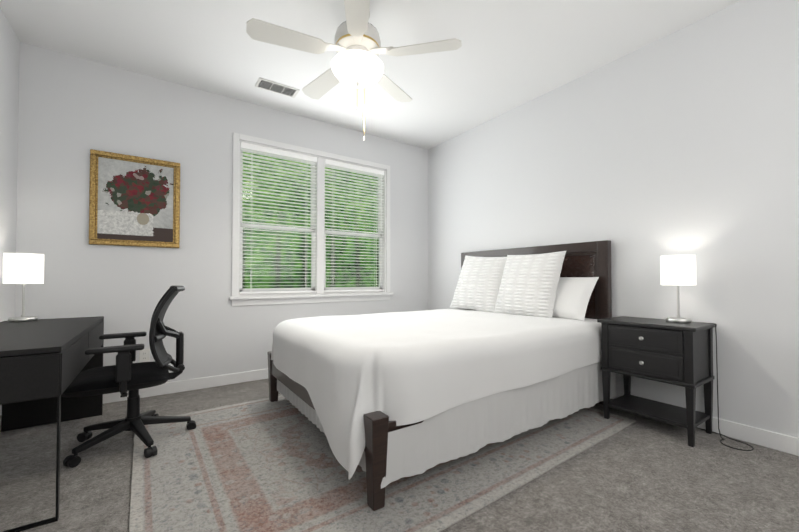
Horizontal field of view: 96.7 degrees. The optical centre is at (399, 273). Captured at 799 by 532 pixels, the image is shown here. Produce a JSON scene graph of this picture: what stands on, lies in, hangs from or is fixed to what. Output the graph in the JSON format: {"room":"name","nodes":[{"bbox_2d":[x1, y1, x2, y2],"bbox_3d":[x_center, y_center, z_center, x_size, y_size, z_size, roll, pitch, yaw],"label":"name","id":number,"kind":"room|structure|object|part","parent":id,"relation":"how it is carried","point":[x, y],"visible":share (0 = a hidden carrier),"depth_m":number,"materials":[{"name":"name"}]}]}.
{"room":"bedroom","nodes":[
{"label":"bedroom","id":0,"kind":"room"},
{"bbox_2d":[0,8,19,414],"bbox_3d":[-1.568,-0.363,0.689,0.130,2.745,4.782,1,-1,-34],"label":"wall","id":1,"kind":"structure","parent":0,"point":[9,72],"depth_m":2.43,"materials":[{"name":"white paint"}]},
{"bbox_2d":[15,42,427,381],"bbox_3d":[-1.241,-0.312,3.733,3.852,2.745,0.130,1,-1,-34],"label":"wall","id":2,"kind":"structure","parent":0,"point":[73,110],"depth_m":3.12,"materials":[{"name":"white paint"}]},
{"bbox_2d":[89,149,179,247],"bbox_3d":[-2.200,-0.602,2.981,0.609,0.755,0.030,1,-1,-34],"label":"picture","id":3,"kind":"object","parent":2,"relation":"attached to","point":[134,200],"visible":0.98,"depth_m":2.97,"materials":[{"name":"paper"}]},
{"bbox_2d":[139,349,149,362],"bbox_3d":[-2.156,0.700,3.005,0.072,0.116,0.008,1,-1,-34],"label":"electrical outlet","id":4,"kind":"object","parent":2,"relation":"attached to","point":[144,355],"visible":0.81,"depth_m":3.00,"materials":[{"name":"white plastic"}]},
{"bbox_2d":[103,369,267,403],"bbox_3d":[-1.204,1.009,3.646,3.780,0.100,0.018,1,-1,-34],"label":"baseboard","id":5,"kind":"structure","parent":2,"relation":"attached to","point":[233,378],"depth_m":3.20,"materials":[{"name":"white wood"}]},
{"bbox_2d":[229,132,392,305],"bbox_3d":[-0.884,-0.509,3.944,1.837,1.667,0.190,1,-1,-34],"label":"window","id":6,"kind":"structure","parent":2,"relation":"in","point":[318,291],"depth_m":3.87,"materials":[{"name":"white"}]},
{"bbox_2d":[0,0,740,148],"bbox_3d":[0.074,-1.766,1.839,4.112,0.100,4.782,1,-1,-34],"label":"ceiling","id":7,"kind":"structure","parent":0,"point":[508,55],"depth_m":2.65,"materials":[{"name":"white paint"}]},
{"bbox_2d":[255,77,299,97],"bbox_3d":[-1.112,-1.685,3.244,0.360,0.015,0.170,1,-1,-34],"label":"ceiling vent","id":8,"kind":"object","parent":7,"relation":"in","point":[275,87],"visible":1,"depth_m":3.23,"materials":[{"name":"white metal"}]},
{"bbox_2d":[246,0,461,139],"bbox_3d":[-0.310,-1.321,2.331,1.279,0.772,1.272,1,-1,-34],"label":"ceiling fan","id":9,"kind":"object","parent":7,"relation":"hanging from","point":[356,62],"visible":1,"depth_m":2.21,"materials":[{"name":"white painted metal"},{"name":"white painted wood"},{"name":"frosted glass"}]},
{"bbox_2d":[0,379,798,531],"bbox_3d":[0.074,1.078,1.791,4.112,0.100,4.782,1,-1,-34],"label":"floor","id":10,"kind":"structure","parent":0,"point":[643,474],"depth_m":1.74,"materials":[{"name":"carpet"}]},
{"bbox_2d":[0,316,103,531],"bbox_3d":[-2.002,0.669,1.901,0.508,0.722,1.440,1,-1,-34],"label":"desk","id":11,"kind":"object","parent":10,"relation":"on","point":[44,363],"visible":1,"depth_m":1.67,"materials":[{"name":"black wood"}]},
{"bbox_2d":[3,253,43,321],"bbox_3d":[-2.470,0.094,2.336,0.186,0.440,0.186,1,-1,-34],"label":"desk lamp","id":12,"kind":"object","parent":11,"relation":"on","point":[23,269],"visible":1,"depth_m":2.28,"materials":[{"name":"white fabric"}]},
{"bbox_2d":[61,285,195,467],"bbox_3d":[-1.625,0.557,2.197,0.647,0.953,0.655,1,-1,-34],"label":"office chair","id":13,"kind":"object","parent":10,"relation":"on","point":[124,375],"visible":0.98,"depth_m":2.09,"materials":[{"name":"black plastic"}]},
{"bbox_2d":[129,395,635,531],"bbox_3d":[-0.081,1.034,2.460,2.840,0.010,2.000,1,-1,-36],"label":"rug","id":14,"kind":"object","parent":10,"relation":"on","point":[264,465],"visible":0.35,"depth_m":1.78,"materials":[{"name":"beige fabric"}]},
{"bbox_2d":[267,240,615,510],"bbox_3d":[0.295,0.393,2.814,2.294,1.305,1.718,1,-1,-34],"label":"bed","id":15,"kind":"object","parent":10,"relation":"on","point":[509,346],"visible":0.98,"depth_m":2.07,"materials":[{"name":"white fabric"}]},
{"bbox_2d":[597,316,716,446],"bbox_3d":[1.727,0.682,2.411,0.400,0.712,0.565,1,-1,-34],"label":"nightstand","id":16,"kind":"object","parent":10,"relation":"on","point":[665,351],"visible":0.96,"depth_m":2.29,"materials":[{"name":"black wood"}]},
{"bbox_2d":[660,255,753,450],"bbox_3d":[1.941,0.458,2.264,0.218,1.150,0.441,1,-1,-34],"label":"lamp","id":17,"kind":"object","parent":16,"relation":"on","point":[677,270],"depth_m":2.29,"materials":[{"name":"white fabric"}]},
{"bbox_3d":[1.977,0.675,2.232,0.190,0.715,0.353,1,-1,-34],"label":"power cord","id":18,"kind":"part","parent":17,"relation":"part of","materials":[{"name":"black plastic"}]},
{"bbox_2d":[428,0,798,437],"bbox_3d":[1.716,-0.325,2.940,0.130,2.745,4.782,1,-1,-34],"label":"wall","id":19,"kind":"structure","parent":0,"point":[684,141],"depth_m":2.48,"materials":[{"name":"white paint"}]},
{"bbox_2d":[613,393,798,455],"bbox_3d":[1.655,0.996,2.876,0.018,0.100,4.522,1,-1,-34],"label":"baseboard","id":20,"kind":"structure","parent":19,"relation":"attached to","point":[768,439],"depth_m":2.15,"materials":[{"name":"white wood"}]},
{"label":"outside","id":21,"kind":"structure","parent":0,"visible":0},
{"bbox_2d":[242,152,378,288],"bbox_3d":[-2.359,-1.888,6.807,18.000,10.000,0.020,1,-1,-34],"label":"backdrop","id":22,"kind":"structure","parent":21,"point":[359,281],"depth_m":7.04,"materials":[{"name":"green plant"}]}
]}

